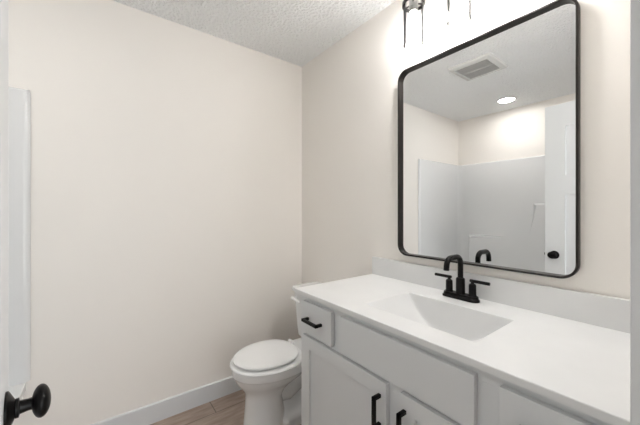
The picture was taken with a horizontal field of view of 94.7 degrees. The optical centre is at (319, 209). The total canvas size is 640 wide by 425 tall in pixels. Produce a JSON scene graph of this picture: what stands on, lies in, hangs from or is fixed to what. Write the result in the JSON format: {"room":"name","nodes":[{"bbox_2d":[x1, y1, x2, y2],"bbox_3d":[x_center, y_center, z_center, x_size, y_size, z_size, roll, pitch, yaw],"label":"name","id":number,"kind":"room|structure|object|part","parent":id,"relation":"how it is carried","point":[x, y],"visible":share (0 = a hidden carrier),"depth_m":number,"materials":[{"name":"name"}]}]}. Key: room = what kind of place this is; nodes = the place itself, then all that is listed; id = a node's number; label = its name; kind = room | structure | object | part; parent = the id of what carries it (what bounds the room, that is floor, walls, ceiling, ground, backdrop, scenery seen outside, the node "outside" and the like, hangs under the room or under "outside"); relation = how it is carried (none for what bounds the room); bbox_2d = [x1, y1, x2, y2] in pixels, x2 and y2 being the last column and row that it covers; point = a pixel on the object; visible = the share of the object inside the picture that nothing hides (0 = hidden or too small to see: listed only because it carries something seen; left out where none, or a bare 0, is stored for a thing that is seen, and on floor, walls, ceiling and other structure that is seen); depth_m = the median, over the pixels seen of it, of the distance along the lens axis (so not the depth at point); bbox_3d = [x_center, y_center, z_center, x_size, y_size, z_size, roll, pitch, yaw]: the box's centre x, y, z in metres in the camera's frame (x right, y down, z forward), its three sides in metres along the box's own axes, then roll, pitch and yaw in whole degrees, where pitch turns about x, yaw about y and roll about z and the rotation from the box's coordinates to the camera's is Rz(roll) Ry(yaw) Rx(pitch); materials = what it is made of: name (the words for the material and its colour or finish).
{"room":"bathroom","nodes":[
{"label":"bathroom","id":0,"kind":"room"},
{"bbox_2d":[8,0,301,424],"bbox_3d":[-1.177,0.050,1.704,2.713,2.440,0.110,0,0,-37],"label":"wall","id":1,"kind":"structure","parent":0,"point":[166,155],"depth_m":1.75,"materials":[{"name":"white paint"}]},
{"bbox_2d":[91,376,241,424],"bbox_3d":[-0.776,1.214,1.928,1.583,0.113,0.014,0,0,-37],"label":"baseboard","id":2,"kind":"structure","parent":1,"relation":"attached to","point":[149,414],"depth_m":1.83,"materials":[{"name":"white paint"}]},
{"bbox_2d":[150,390,300,424],"bbox_3d":[-0.056,1.310,0.217,2.713,0.080,3.834,0,0,-37],"label":"floor","id":3,"kind":"structure","parent":0,"point":[229,409],"depth_m":1.83,"materials":[{"name":"wood"}]},
{"bbox_2d":[8,87,30,424],"bbox_3d":[-1.315,0.343,0.564,0.896,1.853,1.540,0,0,-37],"label":"shower","id":4,"kind":"object","parent":3,"relation":"on","point":[19,100],"visible":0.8,"depth_m":1.41,"materials":[{"name":"white plastic"}]},
{"bbox_2d":[8,382,25,424],"bbox_3d":[-1.321,1.052,0.559,0.880,0.435,1.540,0,0,-37],"label":"tub","id":5,"kind":"object","parent":4,"relation":"in","point":[17,389],"depth_m":1.38,"materials":[{"name":"white plastic"}]},
{"bbox_2d":[230,281,320,424],"bbox_3d":[-0.191,0.901,1.835,0.735,0.735,0.452,0,0,-37],"label":"toilet","id":6,"kind":"object","parent":3,"relation":"on","point":[268,372],"visible":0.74,"depth_m":1.66,"materials":[{"name":"white ceramic"}]},
{"bbox_3d":[-0.313,0.872,1.743,0.430,0.016,0.382,0,0,-37],"label":"seat","id":7,"kind":"part","parent":6,"relation":"part of","materials":[{"name":"white plastic"}]},
{"bbox_3d":[-0.319,0.848,1.738,0.382,0.019,0.330,0,0,-37],"label":"lid","id":8,"kind":"part","parent":6,"relation":"part of","materials":[{"name":"white plastic"}]},
{"bbox_3d":[-0.165,0.617,2.034,0.036,0.030,0.093,0,0,-37],"label":"flush lever","id":9,"kind":"part","parent":6,"relation":"part of","materials":[{"name":"white plastic"}]},
{"bbox_3d":[0.016,0.726,1.991,0.207,0.313,0.424,0,0,-37],"label":"tank","id":10,"kind":"part","parent":6,"relation":"part of","materials":[{"name":"white ceramic"}]},
{"bbox_3d":[0.012,0.551,1.988,0.225,0.034,0.452,0,0,-37],"label":"tank lid","id":11,"kind":"part","parent":6,"relation":"part of","materials":[{"name":"white ceramic"}]},
{"bbox_2d":[301,295,610,424],"bbox_3d":[0.446,0.836,1.123,0.593,0.867,1.143,0,0,-37],"label":"vanity cabinet","id":12,"kind":"object","parent":3,"relation":"on","point":[354,371],"visible":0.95,"depth_m":0.98,"materials":[{"name":"white paint"}]},
{"bbox_3d":[-0.038,0.497,1.302,0.036,0.012,0.110,0,0,-37],"label":"bar pull","id":13,"kind":"part","parent":12,"relation":"part of","materials":[{"name":"black metal"}]},
{"bbox_3d":[-0.011,0.497,1.312,0.018,0.145,0.214,0,0,-37],"label":"drawer","id":14,"kind":"part","parent":12,"relation":"part of","materials":[{"name":"white paint"}]},
{"bbox_3d":[0.076,0.865,1.196,0.018,0.561,0.506,0,0,-37],"label":"door","id":15,"kind":"part","parent":12,"relation":"part of","materials":[{"name":"white paint"}]},
{"bbox_3d":[0.191,0.683,0.999,0.036,0.110,0.012,0,0,-37],"label":"bar pull","id":16,"kind":"part","parent":12,"relation":"part of","materials":[{"name":"black metal"}]},
{"bbox_3d":[0.253,0.683,0.917,0.036,0.110,0.012,0,0,-37],"label":"bar pull","id":17,"kind":"part","parent":12,"relation":"part of","materials":[{"name":"black metal"}]},
{"bbox_3d":[0.243,0.497,0.975,0.018,0.145,0.531,0,0,-37],"label":"false drawer","id":18,"kind":"part","parent":12,"relation":"part of","materials":[{"name":"white paint"}]},
{"bbox_3d":[0.415,0.865,0.748,0.018,0.561,0.506,0,0,-37],"label":"door","id":19,"kind":"part","parent":12,"relation":"part of","materials":[{"name":"white paint"}]},
{"bbox_2d":[295,257,629,424],"bbox_3d":[0.453,0.394,1.141,0.564,0.227,1.168,0,0,-37],"label":"countertop","id":20,"kind":"structure","parent":12,"relation":"on","point":[570,348],"depth_m":0.96,"materials":[{"name":"stone"}]},
{"bbox_2d":[361,291,519,344],"bbox_3d":[0.428,0.444,1.110,0.304,0.126,0.467,0,0,-37],"label":"sink basin","id":21,"kind":"object","parent":20,"relation":"in","point":[470,325],"depth_m":1.18,"materials":[{"name":"white ceramic"}]},
{"bbox_2d":[435,254,489,302],"bbox_3d":[0.603,0.284,1.273,0.179,0.193,0.179,0,0,7],"label":"faucet","id":22,"kind":"object","parent":20,"relation":"on","point":[459,294],"visible":1,"depth_m":1.25,"materials":[{"name":"black metal"}]},
{"bbox_3d":[0.558,0.296,1.336,0.014,0.014,0.078,0,0,-37],"label":"lever","id":23,"kind":"part","parent":22,"relation":"part of","materials":[{"name":"black metal"}]},
{"bbox_3d":[0.575,0.327,1.313,0.033,0.066,0.033,0,0,-37],"label":"handle","id":24,"kind":"part","parent":22,"relation":"part of","materials":[{"name":"black metal"}]},
{"bbox_3d":[0.564,0.274,1.241,0.143,0.172,0.039,0,0,-37],"label":"spout","id":25,"kind":"part","parent":22,"relation":"part of","materials":[{"name":"black metal"}]},
{"bbox_3d":[0.606,0.370,1.272,0.054,0.022,0.158,0,0,-37],"label":"plate","id":26,"kind":"part","parent":22,"relation":"part of","materials":[{"name":"black metal"}]},
{"bbox_3d":[0.637,0.327,1.232,0.033,0.066,0.033,0,0,-37],"label":"handle","id":27,"kind":"part","parent":22,"relation":"part of","materials":[{"name":"black metal"}]},
{"bbox_3d":[0.654,0.296,1.209,0.014,0.014,0.078,0,0,-37],"label":"lever","id":28,"kind":"part","parent":22,"relation":"part of","materials":[{"name":"black metal"}]},
{"bbox_3d":[0.502,0.497,0.631,0.018,0.145,0.214,0,0,-37],"label":"drawer","id":29,"kind":"part","parent":12,"relation":"part of","materials":[{"name":"white paint"}]},
{"bbox_2d":[112,0,395,66],"bbox_3d":[-0.056,-1.210,0.217,2.713,0.080,3.834,0,0,-37],"label":"ceiling","id":30,"kind":"structure","parent":0,"point":[296,32],"depth_m":1.80,"materials":[{"name":"white paint"}]},
{"bbox_2d":[302,0,629,299],"bbox_3d":[1.016,0.050,0.957,0.110,2.440,3.724,0,0,-37],"label":"wall","id":31,"kind":"structure","parent":0,"point":[350,89],"depth_m":1.66,"materials":[{"name":"white paint"}]},
{"bbox_2d":[402,0,471,49],"bbox_3d":[0.613,-0.984,1.282,0.142,0.342,0.567,0,0,-37],"label":"vanity light","id":32,"kind":"object","parent":31,"relation":"attached to","point":[413,7],"visible":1,"depth_m":1.44,"materials":[{"name":"brown metal"}]},
{"bbox_2d":[409,0,417,13],"bbox_3d":[0.462,-1.009,1.455,0.043,0.068,0.043,0,0,-37],"label":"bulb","id":33,"kind":"object","parent":32,"relation":"attached to","point":[413,4],"depth_m":1.44,"materials":[{"name":"white glass"}]},
{"bbox_3d":[0.462,-0.919,1.455,0.032,0.109,0.032,0,0,-37],"label":"light bulb","id":34,"kind":"part","parent":32,"relation":"part of","materials":[{"name":"white glass"}]},
{"bbox_3d":[0.462,-0.918,1.455,0.100,0.210,0.100,0,0,-37],"label":"lamp shade","id":35,"kind":"part","parent":32,"relation":"part of","materials":[{"name":"clear glass"}]},
{"bbox_3d":[0.600,-0.919,1.272,0.032,0.109,0.032,0,0,-37],"label":"light bulb","id":36,"kind":"part","parent":32,"relation":"part of","materials":[{"name":"white glass"}]},
{"bbox_3d":[0.600,-0.918,1.272,0.100,0.210,0.100,0,0,-37],"label":"lamp shade","id":37,"kind":"part","parent":32,"relation":"part of","materials":[{"name":"clear glass"}]},
{"bbox_2d":[398,0,579,278],"bbox_3d":[0.661,-0.254,1.315,0.024,0.994,0.760,0,0,-37],"label":"wall mirror","id":38,"kind":"object","parent":31,"relation":"attached to","point":[489,123],"visible":1,"depth_m":1.22,"materials":[{"name":"black mirror"}]},
{"bbox_2d":[372,257,629,332],"bbox_3d":[0.670,0.331,1.305,0.020,0.102,1.168,0,0,-37],"label":"backsplash","id":39,"kind":"structure","parent":31,"relation":"attached to","point":[609,312],"depth_m":1.12,"materials":[{"name":"stone"}]},
{"bbox_3d":[0.071,0.050,0.050,2.493,2.440,0.110,0,0,-37],"label":"wall","id":40,"kind":"structure","parent":0,"visible":0},
{"bbox_2d":[630,0,639,424],"bbox_3d":[0.513,0.203,0.392,0.060,2.135,0.134,0,0,-37],"label":"door frame","id":41,"kind":"structure","parent":40,"relation":"attached to","point":[634,4],"depth_m":0.42,"materials":[{"name":"white paint"}]},
{"bbox_3d":[-0.106,0.203,-0.075,0.060,2.135,0.134,0,0,-37],"label":"door frame","id":42,"kind":"structure","parent":0,"visible":0},
{"bbox_2d":[0,0,50,424],"bbox_3d":[-0.327,0.230,0.295,0.092,2.056,0.721,0,0,-43],"label":"door","id":43,"kind":"structure","parent":42,"relation":"attached to","point":[39,403],"depth_m":0.49,"materials":[{"name":"white paint"}]},
{"bbox_3d":[-0.519,0.341,0.511,0.036,0.062,0.062,0,0,-43],"label":"knob","id":44,"kind":"part","parent":43,"relation":"part of","materials":[{"name":"black metal"}]}
]}

